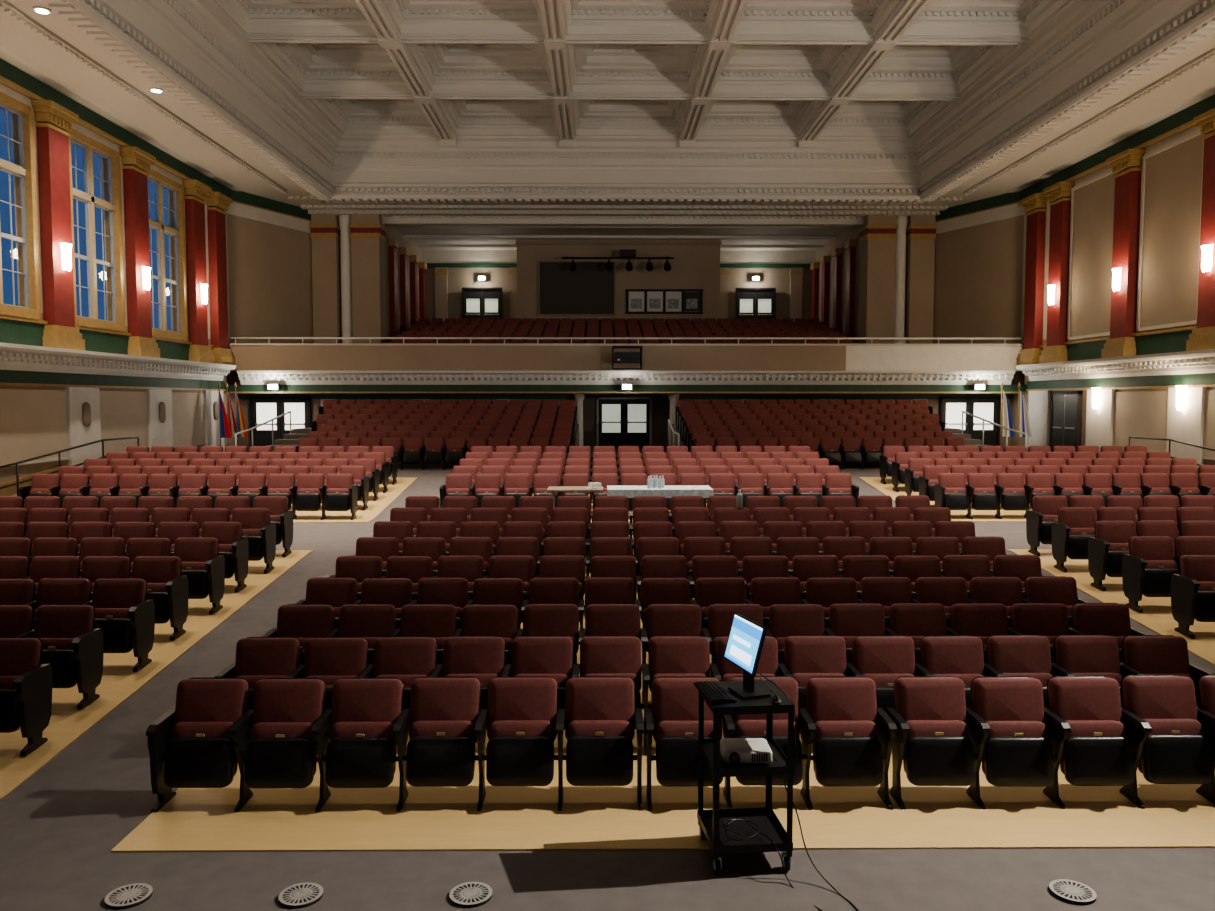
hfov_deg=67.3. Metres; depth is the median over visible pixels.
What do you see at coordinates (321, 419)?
theater seats
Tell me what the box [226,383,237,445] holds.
flag
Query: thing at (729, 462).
theater seats
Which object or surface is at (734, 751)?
projector
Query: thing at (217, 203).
pilaster
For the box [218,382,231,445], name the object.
flag
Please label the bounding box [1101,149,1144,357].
pilaster
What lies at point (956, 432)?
steps
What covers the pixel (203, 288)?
wall sconce
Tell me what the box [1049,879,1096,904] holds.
floor vent
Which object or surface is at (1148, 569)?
theater seats
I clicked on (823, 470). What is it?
theater seats
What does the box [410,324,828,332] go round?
theater seats
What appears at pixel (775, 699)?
computer mouse
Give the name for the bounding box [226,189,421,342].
wall
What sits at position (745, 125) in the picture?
ceiling
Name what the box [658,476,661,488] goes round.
water bottle
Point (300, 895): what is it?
floor vent
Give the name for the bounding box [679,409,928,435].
theater seats
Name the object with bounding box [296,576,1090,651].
theater seats
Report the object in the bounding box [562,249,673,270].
track light
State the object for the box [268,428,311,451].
steps
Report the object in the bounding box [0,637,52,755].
theater seats
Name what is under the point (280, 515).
theater seats
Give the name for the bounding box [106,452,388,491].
theater seats
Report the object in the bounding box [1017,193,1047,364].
pilaster
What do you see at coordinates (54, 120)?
pilaster
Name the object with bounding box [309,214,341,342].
pillar
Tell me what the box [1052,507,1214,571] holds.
theater seats
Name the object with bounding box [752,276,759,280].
light
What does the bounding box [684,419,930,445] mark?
theater seats
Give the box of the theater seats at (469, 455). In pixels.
[465,452,818,476]
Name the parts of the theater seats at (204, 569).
seat, seat, seat, seat, seat, aisle panel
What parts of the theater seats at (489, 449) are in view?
seat, seat, seat, seat, seat, seat, seat, seat, seat, seat, seat, seat, seat, seat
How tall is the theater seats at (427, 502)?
0.883 m
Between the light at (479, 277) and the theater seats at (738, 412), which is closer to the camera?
the theater seats at (738, 412)
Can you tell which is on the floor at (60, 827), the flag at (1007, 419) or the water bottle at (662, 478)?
the flag at (1007, 419)
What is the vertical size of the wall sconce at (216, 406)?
0.620 m
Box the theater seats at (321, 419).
[311,414,575,435]
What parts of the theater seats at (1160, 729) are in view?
aisle panel, seat, arm, seat, arm, seat, arm, seat, arm, seat, arm, seat, arm, arm, seat, arm, seat, arm, seat, arm, arm, seat, arm, seat, arm, seat, arm, seat, arm, seat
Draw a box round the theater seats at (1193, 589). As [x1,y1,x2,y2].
[1171,555,1214,637]
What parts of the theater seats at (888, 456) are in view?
aisle panel, seat, seat, seat, seat, seat, seat, seat, seat, seat, seat, seat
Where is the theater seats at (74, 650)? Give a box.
[0,604,103,709]
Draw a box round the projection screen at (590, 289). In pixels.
[538,261,615,314]
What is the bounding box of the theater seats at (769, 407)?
[677,404,919,429]
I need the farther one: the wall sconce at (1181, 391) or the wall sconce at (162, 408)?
the wall sconce at (162, 408)
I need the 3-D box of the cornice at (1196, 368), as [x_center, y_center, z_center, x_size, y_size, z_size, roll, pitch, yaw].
[14.597,-1.524,12.501,0.600,0.880,38.900,0,3,0]
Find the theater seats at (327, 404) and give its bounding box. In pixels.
[318,400,577,420]
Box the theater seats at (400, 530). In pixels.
[373,521,974,575]
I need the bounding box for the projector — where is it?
[720,738,771,764]
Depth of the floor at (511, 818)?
6.40 m
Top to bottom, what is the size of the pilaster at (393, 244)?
5.500 m
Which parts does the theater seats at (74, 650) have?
seat, arm, seat, aisle panel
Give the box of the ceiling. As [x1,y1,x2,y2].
[0,0,1214,250]
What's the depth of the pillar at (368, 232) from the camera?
35.89 m
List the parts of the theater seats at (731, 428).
aisle panel, seat, seat, seat, seat, seat, seat, seat, seat, seat, seat, seat, seat, seat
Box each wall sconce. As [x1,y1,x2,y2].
[60,243,71,270]
[82,402,90,426]
[142,266,150,290]
[159,402,165,422]
[200,284,207,303]
[213,402,218,419]
[1048,285,1054,304]
[1092,388,1100,408]
[1112,268,1121,290]
[1176,385,1186,409]
[1201,244,1213,272]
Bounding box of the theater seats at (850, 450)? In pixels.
[695,437,964,469]
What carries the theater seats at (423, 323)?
on the floor at (232, 377)
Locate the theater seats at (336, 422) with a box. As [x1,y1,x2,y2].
[327,419,574,445]
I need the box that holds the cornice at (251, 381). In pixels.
[224,371,1027,392]
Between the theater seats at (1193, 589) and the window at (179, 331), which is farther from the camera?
the window at (179, 331)
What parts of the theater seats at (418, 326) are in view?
seat, seat, seat, seat, seat, seat, seat, seat, seat, seat, seat, seat, seat, seat, seat, seat, seat, seat, seat, seat, seat, seat, seat, seat, seat, seat, seat, seat, seat, seat, seat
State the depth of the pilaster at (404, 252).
40.51 m
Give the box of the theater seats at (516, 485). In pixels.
[439,473,858,510]
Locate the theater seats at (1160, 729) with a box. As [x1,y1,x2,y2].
[146,675,1214,812]
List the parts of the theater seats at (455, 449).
seat, seat, seat, seat, seat, arm, seat, arm, seat, arm, seat, arm, seat, seat, seat, seat, seat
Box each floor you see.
[0,444,239,495]
[0,448,1214,910]
[0,550,313,798]
[111,550,1214,851]
[227,336,1024,384]
[289,477,417,522]
[533,481,706,521]
[859,477,1031,521]
[1006,549,1214,665]
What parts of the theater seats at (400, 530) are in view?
seat, seat, seat, seat, arm, seat, arm, seat, seat, seat, seat, seat, seat, seat, seat, seat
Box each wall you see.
[0,83,238,483]
[0,387,224,465]
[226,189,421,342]
[239,393,1011,451]
[422,250,815,321]
[516,240,720,335]
[816,191,1024,343]
[1011,125,1214,464]
[1027,387,1214,467]
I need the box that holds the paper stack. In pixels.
[585,482,602,488]
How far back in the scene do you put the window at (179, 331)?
28.12 m
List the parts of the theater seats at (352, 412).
seat, seat, seat, seat, seat, seat, seat, seat, seat, seat, seat, seat, seat, seat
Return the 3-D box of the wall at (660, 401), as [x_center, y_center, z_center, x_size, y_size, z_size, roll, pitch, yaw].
[0.665,-1.166,34.749,28.100,2.450,3.100,0,3,0]
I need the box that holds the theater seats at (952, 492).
[934,473,1214,518]
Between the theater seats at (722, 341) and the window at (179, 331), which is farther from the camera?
the theater seats at (722, 341)
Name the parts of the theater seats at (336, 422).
seat, seat, seat, seat, seat, seat, seat, seat, seat, seat, seat, seat, seat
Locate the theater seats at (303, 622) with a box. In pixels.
[261,603,1149,703]
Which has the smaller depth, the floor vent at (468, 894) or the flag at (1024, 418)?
the floor vent at (468, 894)
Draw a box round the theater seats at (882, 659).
[214,635,1214,753]
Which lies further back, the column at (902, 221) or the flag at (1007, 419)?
the column at (902, 221)
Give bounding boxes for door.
[249,397,311,446]
[462,288,501,320]
[596,397,651,447]
[735,288,775,321]
[939,397,1000,445]
[1049,391,1082,451]
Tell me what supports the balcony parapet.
on the cornice at (251, 381)
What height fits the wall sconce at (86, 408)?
0.620 m
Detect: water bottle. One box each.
[647,476,650,488]
[652,476,655,487]
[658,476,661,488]
[661,475,664,487]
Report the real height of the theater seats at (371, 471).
0.883 m
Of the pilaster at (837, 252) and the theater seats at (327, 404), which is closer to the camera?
the theater seats at (327, 404)
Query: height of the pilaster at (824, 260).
5.500 m
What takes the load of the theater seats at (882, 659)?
on the floor at (511, 818)
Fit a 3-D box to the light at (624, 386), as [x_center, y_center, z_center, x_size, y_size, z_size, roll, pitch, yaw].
[0.671,-2.376,31.466,0.400,0.220,0.150,0,3,0]
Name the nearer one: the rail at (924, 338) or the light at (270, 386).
the light at (270, 386)
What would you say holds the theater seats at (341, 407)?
on the platform at (577, 430)
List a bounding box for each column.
[338,215,352,342]
[894,216,907,343]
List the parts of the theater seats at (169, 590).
seat, seat, seat, seat, aisle panel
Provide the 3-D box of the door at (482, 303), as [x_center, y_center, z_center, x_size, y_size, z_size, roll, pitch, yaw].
[-6.225,-7.162,45.382,1.980,2.340,0.120,0,3,0]
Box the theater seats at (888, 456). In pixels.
[880,446,1146,483]
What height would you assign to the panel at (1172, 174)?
4.800 m
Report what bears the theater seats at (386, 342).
on the floor at (232, 377)
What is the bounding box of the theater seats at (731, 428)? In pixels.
[687,425,940,451]
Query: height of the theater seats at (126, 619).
0.883 m
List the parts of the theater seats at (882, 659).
aisle panel, seat, arm, seat, arm, seat, arm, seat, arm, seat, arm, seat, arm, seat, arm, seat, arm, seat, arm, seat, arm, seat, arm, seat, arm, seat, arm, seat, aisle panel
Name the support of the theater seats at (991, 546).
on the floor at (511, 818)
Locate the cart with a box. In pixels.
[697,680,794,873]
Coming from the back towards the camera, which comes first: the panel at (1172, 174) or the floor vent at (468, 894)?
the panel at (1172, 174)
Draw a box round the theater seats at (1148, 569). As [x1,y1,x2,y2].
[1122,536,1214,612]
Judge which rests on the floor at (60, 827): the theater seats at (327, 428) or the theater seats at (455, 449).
the theater seats at (455, 449)
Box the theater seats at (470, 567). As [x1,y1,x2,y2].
[329,555,1046,639]
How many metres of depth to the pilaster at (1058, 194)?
29.30 m
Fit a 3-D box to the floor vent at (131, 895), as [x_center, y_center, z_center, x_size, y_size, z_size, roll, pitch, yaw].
[-2.843,2.618,5.424,0.255,0.022,0.255,0,3,0]
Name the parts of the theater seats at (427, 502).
seat, seat, seat, seat, seat, seat, arm, seat, seat, seat, seat, seat, seat, seat, seat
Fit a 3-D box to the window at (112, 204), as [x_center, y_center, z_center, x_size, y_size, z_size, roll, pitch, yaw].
[-13.387,-5.725,23.690,0.420,4.840,2.520,0,3,0]
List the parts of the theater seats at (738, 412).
aisle panel, seat, seat, seat, seat, seat, seat, seat, seat, seat, seat, seat, seat, seat, seat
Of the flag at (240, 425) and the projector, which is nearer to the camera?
the projector
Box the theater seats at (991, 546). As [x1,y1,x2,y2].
[352,536,1008,598]
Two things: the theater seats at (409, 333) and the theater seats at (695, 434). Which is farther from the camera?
the theater seats at (409, 333)
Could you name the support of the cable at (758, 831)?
on the floor at (60, 827)
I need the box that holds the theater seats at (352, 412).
[325,409,575,426]
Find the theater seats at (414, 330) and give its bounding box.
[406,328,834,343]
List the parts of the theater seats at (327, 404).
aisle panel, seat, seat, seat, seat, seat, seat, seat, seat, seat, seat, seat, seat, seat, seat, seat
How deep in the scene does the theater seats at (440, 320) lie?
41.13 m
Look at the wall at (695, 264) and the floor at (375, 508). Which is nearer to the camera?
the floor at (375, 508)
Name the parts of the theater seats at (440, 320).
seat, seat, seat, seat, seat, seat, seat, seat, seat, seat, seat, seat, seat, seat, seat, seat, seat, seat, seat, seat, seat, seat, seat, seat, seat, seat, seat, seat, seat, seat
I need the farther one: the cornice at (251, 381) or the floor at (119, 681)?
the cornice at (251, 381)
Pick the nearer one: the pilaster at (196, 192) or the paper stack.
the paper stack
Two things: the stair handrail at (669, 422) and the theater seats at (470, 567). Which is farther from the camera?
the stair handrail at (669, 422)
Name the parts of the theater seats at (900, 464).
aisle panel, seat, seat, seat, seat, seat, seat, seat, seat, seat, seat, seat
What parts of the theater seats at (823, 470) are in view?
seat, seat, seat, seat, seat, arm, seat, seat, seat, seat, seat, seat, seat, seat, seat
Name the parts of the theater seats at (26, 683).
seat, aisle panel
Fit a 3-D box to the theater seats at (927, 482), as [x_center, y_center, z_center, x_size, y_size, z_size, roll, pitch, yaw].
[9.725,0.653,18.939,6.426,0.883,0.460,0,3,0]
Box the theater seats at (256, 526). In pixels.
[0,508,275,572]
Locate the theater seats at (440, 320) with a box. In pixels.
[419,318,818,332]
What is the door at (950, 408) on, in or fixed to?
in the wall at (660, 401)
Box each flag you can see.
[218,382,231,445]
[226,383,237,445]
[234,382,246,436]
[1000,383,1014,445]
[1017,382,1031,445]
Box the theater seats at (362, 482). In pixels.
[58,466,368,509]
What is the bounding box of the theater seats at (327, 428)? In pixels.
[318,425,573,445]
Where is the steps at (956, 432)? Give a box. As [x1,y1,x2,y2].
[945,428,991,451]
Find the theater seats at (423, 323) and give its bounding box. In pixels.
[414,321,823,331]
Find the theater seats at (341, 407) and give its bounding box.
[332,404,576,429]
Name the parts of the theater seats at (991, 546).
seat, seat, seat, seat, arm, seat, arm, seat, arm, seat, seat, seat, seat, seat, seat, seat, seat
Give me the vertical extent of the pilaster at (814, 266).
5.500 m
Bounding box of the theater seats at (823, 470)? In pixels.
[453,465,839,508]
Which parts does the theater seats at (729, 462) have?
seat, seat, seat, seat, seat, seat, seat, seat, seat, seat, seat, seat, seat, seat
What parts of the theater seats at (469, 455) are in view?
seat, seat, seat, seat, seat, seat, seat, seat, seat, seat, seat, seat, seat, seat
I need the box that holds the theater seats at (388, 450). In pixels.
[126,446,396,483]
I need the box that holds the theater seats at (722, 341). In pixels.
[391,339,851,343]
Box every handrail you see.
[0,436,138,495]
[235,411,291,445]
[668,419,679,445]
[961,411,1026,449]
[1129,436,1214,465]
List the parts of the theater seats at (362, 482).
seat, seat, seat, seat, seat, seat, seat, seat, seat, seat, seat, aisle panel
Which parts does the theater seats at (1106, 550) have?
aisle panel, seat, seat, seat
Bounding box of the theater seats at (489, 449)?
[471,446,809,467]
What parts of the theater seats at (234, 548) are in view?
seat, seat, seat, seat, seat, seat, aisle panel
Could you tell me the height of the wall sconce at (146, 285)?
0.630 m
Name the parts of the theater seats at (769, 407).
aisle panel, seat, seat, seat, seat, seat, seat, seat, seat, seat, seat, seat, seat, seat, seat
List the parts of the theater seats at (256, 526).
seat, seat, seat, seat, seat, seat, seat, aisle panel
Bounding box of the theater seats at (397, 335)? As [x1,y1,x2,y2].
[396,334,845,343]
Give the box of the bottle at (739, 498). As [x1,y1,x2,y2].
[736,489,742,507]
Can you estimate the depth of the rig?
31.01 m
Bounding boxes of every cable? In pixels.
[723,819,821,910]
[758,671,858,910]
[760,677,796,762]
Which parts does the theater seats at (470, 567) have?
seat, seat, seat, seat, seat, seat, arm, seat, arm, seat, seat, seat, seat, seat, seat, seat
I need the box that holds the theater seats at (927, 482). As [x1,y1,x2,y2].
[919,465,1214,500]
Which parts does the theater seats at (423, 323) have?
seat, seat, seat, seat, seat, seat, seat, seat, seat, seat, seat, seat, seat, seat, seat, seat, seat, seat, seat, seat, seat, seat, seat, seat, seat, seat, seat, seat, seat, seat, seat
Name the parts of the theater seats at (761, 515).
seat, seat, seat, seat, seat, arm, seat, arm, seat, seat, seat, seat, seat, seat, seat, seat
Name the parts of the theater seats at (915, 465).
aisle panel, seat, seat, seat, seat, seat, seat, seat, seat, seat, seat, seat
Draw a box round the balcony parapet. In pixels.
[229,343,1022,370]
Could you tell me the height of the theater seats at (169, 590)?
0.883 m
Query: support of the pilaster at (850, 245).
attached to the wall at (978, 267)
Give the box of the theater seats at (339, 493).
[18,474,357,519]
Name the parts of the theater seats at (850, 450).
seat, seat, seat, seat, seat, seat, arm, seat, arm, seat, arm, seat, seat, seat, seat, seat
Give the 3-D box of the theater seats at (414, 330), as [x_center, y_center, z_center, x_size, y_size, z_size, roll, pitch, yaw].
[0.551,-4.937,38.363,18.203,0.883,0.459,0,3,0]
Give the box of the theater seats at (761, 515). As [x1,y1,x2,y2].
[390,507,950,572]
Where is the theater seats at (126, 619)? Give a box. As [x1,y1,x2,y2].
[0,578,154,671]
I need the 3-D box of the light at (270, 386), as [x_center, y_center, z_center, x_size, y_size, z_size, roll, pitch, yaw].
[-11.560,-2.382,31.565,0.400,0.220,0.150,0,3,0]
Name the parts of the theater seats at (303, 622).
aisle panel, seat, arm, seat, arm, seat, arm, seat, arm, seat, arm, seat, arm, seat, arm, seat, arm, seat, arm, seat, arm, seat, arm, seat, arm, seat, arm, seat, aisle panel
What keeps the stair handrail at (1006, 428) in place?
on the floor at (60, 827)
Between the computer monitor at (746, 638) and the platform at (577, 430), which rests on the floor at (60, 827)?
the platform at (577, 430)
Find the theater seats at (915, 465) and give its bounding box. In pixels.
[905,458,1198,495]
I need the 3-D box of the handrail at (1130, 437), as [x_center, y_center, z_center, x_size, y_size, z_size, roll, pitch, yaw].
[13.829,0.388,20.925,0.048,1.412,6.540,0,3,0]
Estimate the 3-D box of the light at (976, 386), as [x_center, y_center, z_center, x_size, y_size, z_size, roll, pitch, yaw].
[12.939,-2.394,31.766,0.400,0.220,0.150,0,3,0]
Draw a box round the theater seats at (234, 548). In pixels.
[0,522,248,591]
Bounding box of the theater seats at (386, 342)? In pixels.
[386,342,858,343]
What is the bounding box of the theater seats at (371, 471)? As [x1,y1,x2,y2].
[84,459,378,500]
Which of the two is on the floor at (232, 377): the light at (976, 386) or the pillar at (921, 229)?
the pillar at (921, 229)
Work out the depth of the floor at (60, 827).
5.77 m
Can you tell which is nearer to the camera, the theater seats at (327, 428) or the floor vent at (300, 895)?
the floor vent at (300, 895)
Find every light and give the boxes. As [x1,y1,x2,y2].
[32,6,51,14]
[149,87,163,92]
[267,383,279,389]
[478,276,485,279]
[621,383,632,389]
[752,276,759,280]
[973,383,985,389]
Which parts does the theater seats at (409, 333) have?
seat, seat, seat, seat, seat, seat, seat, seat, seat, seat, seat, seat, seat, seat, seat, seat, seat, seat, seat, seat, seat, seat, seat, seat, seat, seat, seat, seat, seat, seat, seat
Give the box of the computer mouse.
[771,694,781,703]
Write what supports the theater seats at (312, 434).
on the platform at (577, 430)
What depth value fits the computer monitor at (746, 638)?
5.82 m
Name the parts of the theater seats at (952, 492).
aisle panel, seat, arm, seat, arm, seat, arm, seat, arm, seat, arm, seat, arm, seat, arm, seat, arm, seat, arm, seat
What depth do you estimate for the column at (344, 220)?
36.07 m
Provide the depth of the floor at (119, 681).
9.04 m
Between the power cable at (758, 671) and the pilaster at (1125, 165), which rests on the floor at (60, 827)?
the power cable at (758, 671)
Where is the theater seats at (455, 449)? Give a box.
[295,438,569,469]
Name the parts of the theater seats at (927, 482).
aisle panel, seat, seat, seat, seat, seat, seat, seat, seat, seat, seat, seat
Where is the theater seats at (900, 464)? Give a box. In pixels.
[892,452,1171,491]
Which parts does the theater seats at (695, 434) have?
seat, seat, seat, seat, seat, seat, seat, seat, seat, seat, seat, seat, seat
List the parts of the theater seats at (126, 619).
seat, arm, seat, seat, aisle panel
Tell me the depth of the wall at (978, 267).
34.37 m
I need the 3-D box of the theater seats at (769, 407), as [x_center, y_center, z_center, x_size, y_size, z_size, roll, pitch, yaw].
[6.398,-1.262,30.287,8.160,0.883,0.459,0,3,0]
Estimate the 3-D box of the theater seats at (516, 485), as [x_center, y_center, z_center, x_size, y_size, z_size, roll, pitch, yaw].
[0.819,0.803,17.972,8.160,0.883,0.458,0,3,0]
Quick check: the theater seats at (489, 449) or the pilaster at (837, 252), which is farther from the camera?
the pilaster at (837, 252)
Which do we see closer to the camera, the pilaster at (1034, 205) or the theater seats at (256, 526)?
the theater seats at (256, 526)
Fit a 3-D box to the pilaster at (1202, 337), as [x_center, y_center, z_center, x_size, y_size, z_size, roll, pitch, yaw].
[14.587,-5.397,21.986,0.459,5.690,1.120,0,3,0]
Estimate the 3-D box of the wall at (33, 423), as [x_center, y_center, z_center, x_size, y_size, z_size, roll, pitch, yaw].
[-13.223,-0.154,21.021,0.100,2.880,21.160,0,3,0]
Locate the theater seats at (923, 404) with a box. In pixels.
[675,400,933,424]
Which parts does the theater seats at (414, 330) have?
seat, seat, seat, seat, seat, seat, seat, seat, seat, seat, seat, seat, seat, seat, seat, seat, seat, seat, seat, seat, seat, seat, seat, seat, seat, seat, seat, seat, seat, seat, seat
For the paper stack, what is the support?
on the folding table at (553, 489)
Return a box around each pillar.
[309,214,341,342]
[349,214,386,342]
[859,215,897,343]
[904,215,936,343]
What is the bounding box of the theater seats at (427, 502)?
[405,495,929,537]
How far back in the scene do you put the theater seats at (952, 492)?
18.05 m
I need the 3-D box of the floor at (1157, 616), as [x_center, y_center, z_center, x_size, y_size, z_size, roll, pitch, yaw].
[9.791,2.037,10.422,7.050,0.680,7.800,0,3,0]
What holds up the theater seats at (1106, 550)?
on the floor at (1157, 616)
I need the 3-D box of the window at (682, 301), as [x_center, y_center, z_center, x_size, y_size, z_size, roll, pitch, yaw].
[2.604,-7.052,41.819,3.560,1.110,0.090,0,3,0]
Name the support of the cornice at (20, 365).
attached to the wall at (7, 474)
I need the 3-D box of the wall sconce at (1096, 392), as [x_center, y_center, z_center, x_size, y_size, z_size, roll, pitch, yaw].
[14.574,-1.708,27.267,0.185,0.630,0.364,0,3,0]
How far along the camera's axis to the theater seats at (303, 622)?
8.56 m
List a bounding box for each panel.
[1067,170,1114,339]
[1137,130,1203,330]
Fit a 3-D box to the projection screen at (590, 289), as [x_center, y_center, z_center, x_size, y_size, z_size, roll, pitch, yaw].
[-1.395,-7.648,41.731,3.540,2.450,0.130,0,3,0]
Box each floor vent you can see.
[104,883,152,909]
[278,882,322,908]
[449,882,491,907]
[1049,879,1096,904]
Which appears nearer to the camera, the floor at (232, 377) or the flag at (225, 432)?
the flag at (225, 432)
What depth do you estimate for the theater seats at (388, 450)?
21.53 m
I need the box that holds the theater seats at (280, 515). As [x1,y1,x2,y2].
[0,496,292,556]
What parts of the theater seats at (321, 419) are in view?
aisle panel, seat, seat, seat, seat, seat, seat, seat, seat, seat, seat, seat, seat, seat, seat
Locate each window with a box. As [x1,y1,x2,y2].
[0,91,40,319]
[68,128,125,331]
[147,169,187,340]
[625,289,702,313]
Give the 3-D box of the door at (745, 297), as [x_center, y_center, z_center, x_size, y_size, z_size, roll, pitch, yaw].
[7.374,-7.168,45.493,1.980,2.340,0.120,0,3,0]
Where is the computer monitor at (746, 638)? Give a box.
[724,613,770,699]
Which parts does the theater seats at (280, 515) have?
seat, seat, seat, seat, seat, seat, seat, seat, aisle panel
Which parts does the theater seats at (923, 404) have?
aisle panel, seat, seat, seat, seat, seat, seat, seat, seat, seat, seat, seat, seat, seat, seat, seat, aisle panel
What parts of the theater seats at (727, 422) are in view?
aisle panel, seat, seat, seat, seat, seat, seat, seat, seat, seat, seat, seat, seat, seat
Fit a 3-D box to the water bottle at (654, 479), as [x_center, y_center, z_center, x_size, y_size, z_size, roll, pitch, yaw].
[0.845,0.480,16.516,0.068,0.220,0.068,0,3,0]
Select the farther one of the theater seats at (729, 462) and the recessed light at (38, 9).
the theater seats at (729, 462)
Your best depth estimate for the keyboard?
5.81 m
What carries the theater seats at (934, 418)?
on the platform at (674, 426)
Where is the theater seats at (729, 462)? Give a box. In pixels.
[459,458,828,484]
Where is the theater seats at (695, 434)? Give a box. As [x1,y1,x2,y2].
[690,431,952,451]
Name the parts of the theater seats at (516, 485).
aisle panel, seat, arm, seat, arm, seat, arm, seat, seat, seat, seat, seat, seat, seat, arm, seat, arm, seat, arm, seat, arm, seat, aisle panel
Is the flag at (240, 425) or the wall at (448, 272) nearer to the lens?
the flag at (240, 425)
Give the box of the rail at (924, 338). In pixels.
[228,337,1022,343]
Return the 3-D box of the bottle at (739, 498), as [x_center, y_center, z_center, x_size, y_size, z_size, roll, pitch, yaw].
[1.893,0.617,13.087,0.090,0.260,0.090,0,3,0]
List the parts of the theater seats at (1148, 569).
aisle panel, seat, arm, seat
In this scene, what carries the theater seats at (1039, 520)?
on the floor at (1157, 616)
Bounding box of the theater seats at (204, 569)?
[0,537,224,614]
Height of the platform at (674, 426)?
1.050 m
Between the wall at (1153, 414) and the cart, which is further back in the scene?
the wall at (1153, 414)
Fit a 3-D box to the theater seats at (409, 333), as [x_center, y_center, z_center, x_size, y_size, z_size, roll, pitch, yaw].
[0.558,-4.672,37.457,18.203,0.883,0.459,0,3,0]
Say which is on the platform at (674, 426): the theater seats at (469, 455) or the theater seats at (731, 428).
the theater seats at (731, 428)
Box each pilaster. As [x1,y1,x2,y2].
[31,100,84,350]
[119,146,159,357]
[182,180,214,362]
[206,192,234,364]
[388,239,398,341]
[400,247,409,330]
[410,255,418,323]
[419,262,426,317]
[810,262,818,318]
[820,256,829,324]
[832,248,841,334]
[845,239,855,341]
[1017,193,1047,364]
[1039,181,1074,363]
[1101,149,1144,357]
[1186,108,1214,350]
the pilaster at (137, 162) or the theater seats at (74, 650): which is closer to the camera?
the theater seats at (74, 650)
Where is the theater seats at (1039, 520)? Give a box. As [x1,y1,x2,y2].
[1026,495,1214,555]
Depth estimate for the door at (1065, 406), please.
29.25 m
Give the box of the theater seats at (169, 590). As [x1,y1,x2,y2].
[0,556,188,640]
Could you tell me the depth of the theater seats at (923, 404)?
31.20 m
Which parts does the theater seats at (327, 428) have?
seat, seat, seat, seat, seat, seat, seat, seat, seat, seat, seat, seat, seat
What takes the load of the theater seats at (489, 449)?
on the floor at (589, 481)
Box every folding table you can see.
[547,486,602,507]
[607,485,713,497]
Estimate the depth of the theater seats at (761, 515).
13.04 m
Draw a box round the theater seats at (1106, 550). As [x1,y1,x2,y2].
[1088,520,1214,590]
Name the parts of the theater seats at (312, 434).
seat, seat, seat, seat, seat, seat, seat, seat, seat, seat, seat, seat, seat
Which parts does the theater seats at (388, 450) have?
seat, seat, seat, seat, seat, seat, seat, seat, seat, seat, seat, aisle panel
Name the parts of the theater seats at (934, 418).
aisle panel, seat, seat, seat, seat, seat, seat, seat, seat, seat, seat, seat, seat, seat, seat, aisle panel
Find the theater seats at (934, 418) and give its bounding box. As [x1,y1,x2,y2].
[682,414,944,441]
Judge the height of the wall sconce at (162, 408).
0.620 m
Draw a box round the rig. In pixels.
[612,346,641,369]
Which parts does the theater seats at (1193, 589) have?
aisle panel, seat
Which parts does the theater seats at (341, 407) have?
seat, seat, seat, seat, seat, seat, seat, seat, seat, seat, seat, seat, seat, seat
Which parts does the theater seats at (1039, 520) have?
aisle panel, seat, seat, seat, seat, seat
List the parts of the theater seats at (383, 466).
seat, seat, seat, seat, seat, seat, seat, seat, seat, seat, seat, aisle panel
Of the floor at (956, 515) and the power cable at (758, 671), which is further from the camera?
the floor at (956, 515)
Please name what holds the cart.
on the floor at (60, 827)
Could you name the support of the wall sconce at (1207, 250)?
attached to the pilaster at (1202, 337)
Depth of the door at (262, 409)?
33.02 m
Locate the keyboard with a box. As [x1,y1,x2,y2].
[694,681,735,703]
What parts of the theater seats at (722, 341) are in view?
seat, seat, seat, seat, seat, seat, seat, seat, seat, seat, seat, seat, seat, seat, seat, seat, seat, seat, seat, seat, seat, seat, seat, seat, seat, seat, seat, seat, seat, seat, seat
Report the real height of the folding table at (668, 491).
0.748 m
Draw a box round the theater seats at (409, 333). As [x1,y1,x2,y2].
[401,331,839,341]
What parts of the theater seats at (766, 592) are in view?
aisle panel, seat, seat, seat, seat, arm, seat, arm, seat, arm, seat, arm, seat, seat, arm, seat, seat, seat, seat, seat, aisle panel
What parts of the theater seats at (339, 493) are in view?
aisle panel, seat, arm, seat, arm, seat, arm, seat, arm, seat, arm, seat, arm, seat, arm, seat, arm, seat, arm, seat, arm, seat, aisle panel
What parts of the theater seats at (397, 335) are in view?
seat, seat, seat, seat, seat, seat, seat, seat, seat, seat, seat, seat, seat, seat, seat, seat, seat, seat, seat, seat, seat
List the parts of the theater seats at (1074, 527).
aisle panel, seat, seat, seat, seat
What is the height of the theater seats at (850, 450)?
0.883 m
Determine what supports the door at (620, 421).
in the wall at (660, 401)
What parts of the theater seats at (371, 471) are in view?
seat, seat, seat, seat, seat, seat, seat, seat, seat, seat, seat, aisle panel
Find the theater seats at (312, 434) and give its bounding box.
[309,431,572,456]
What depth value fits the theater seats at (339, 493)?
17.91 m

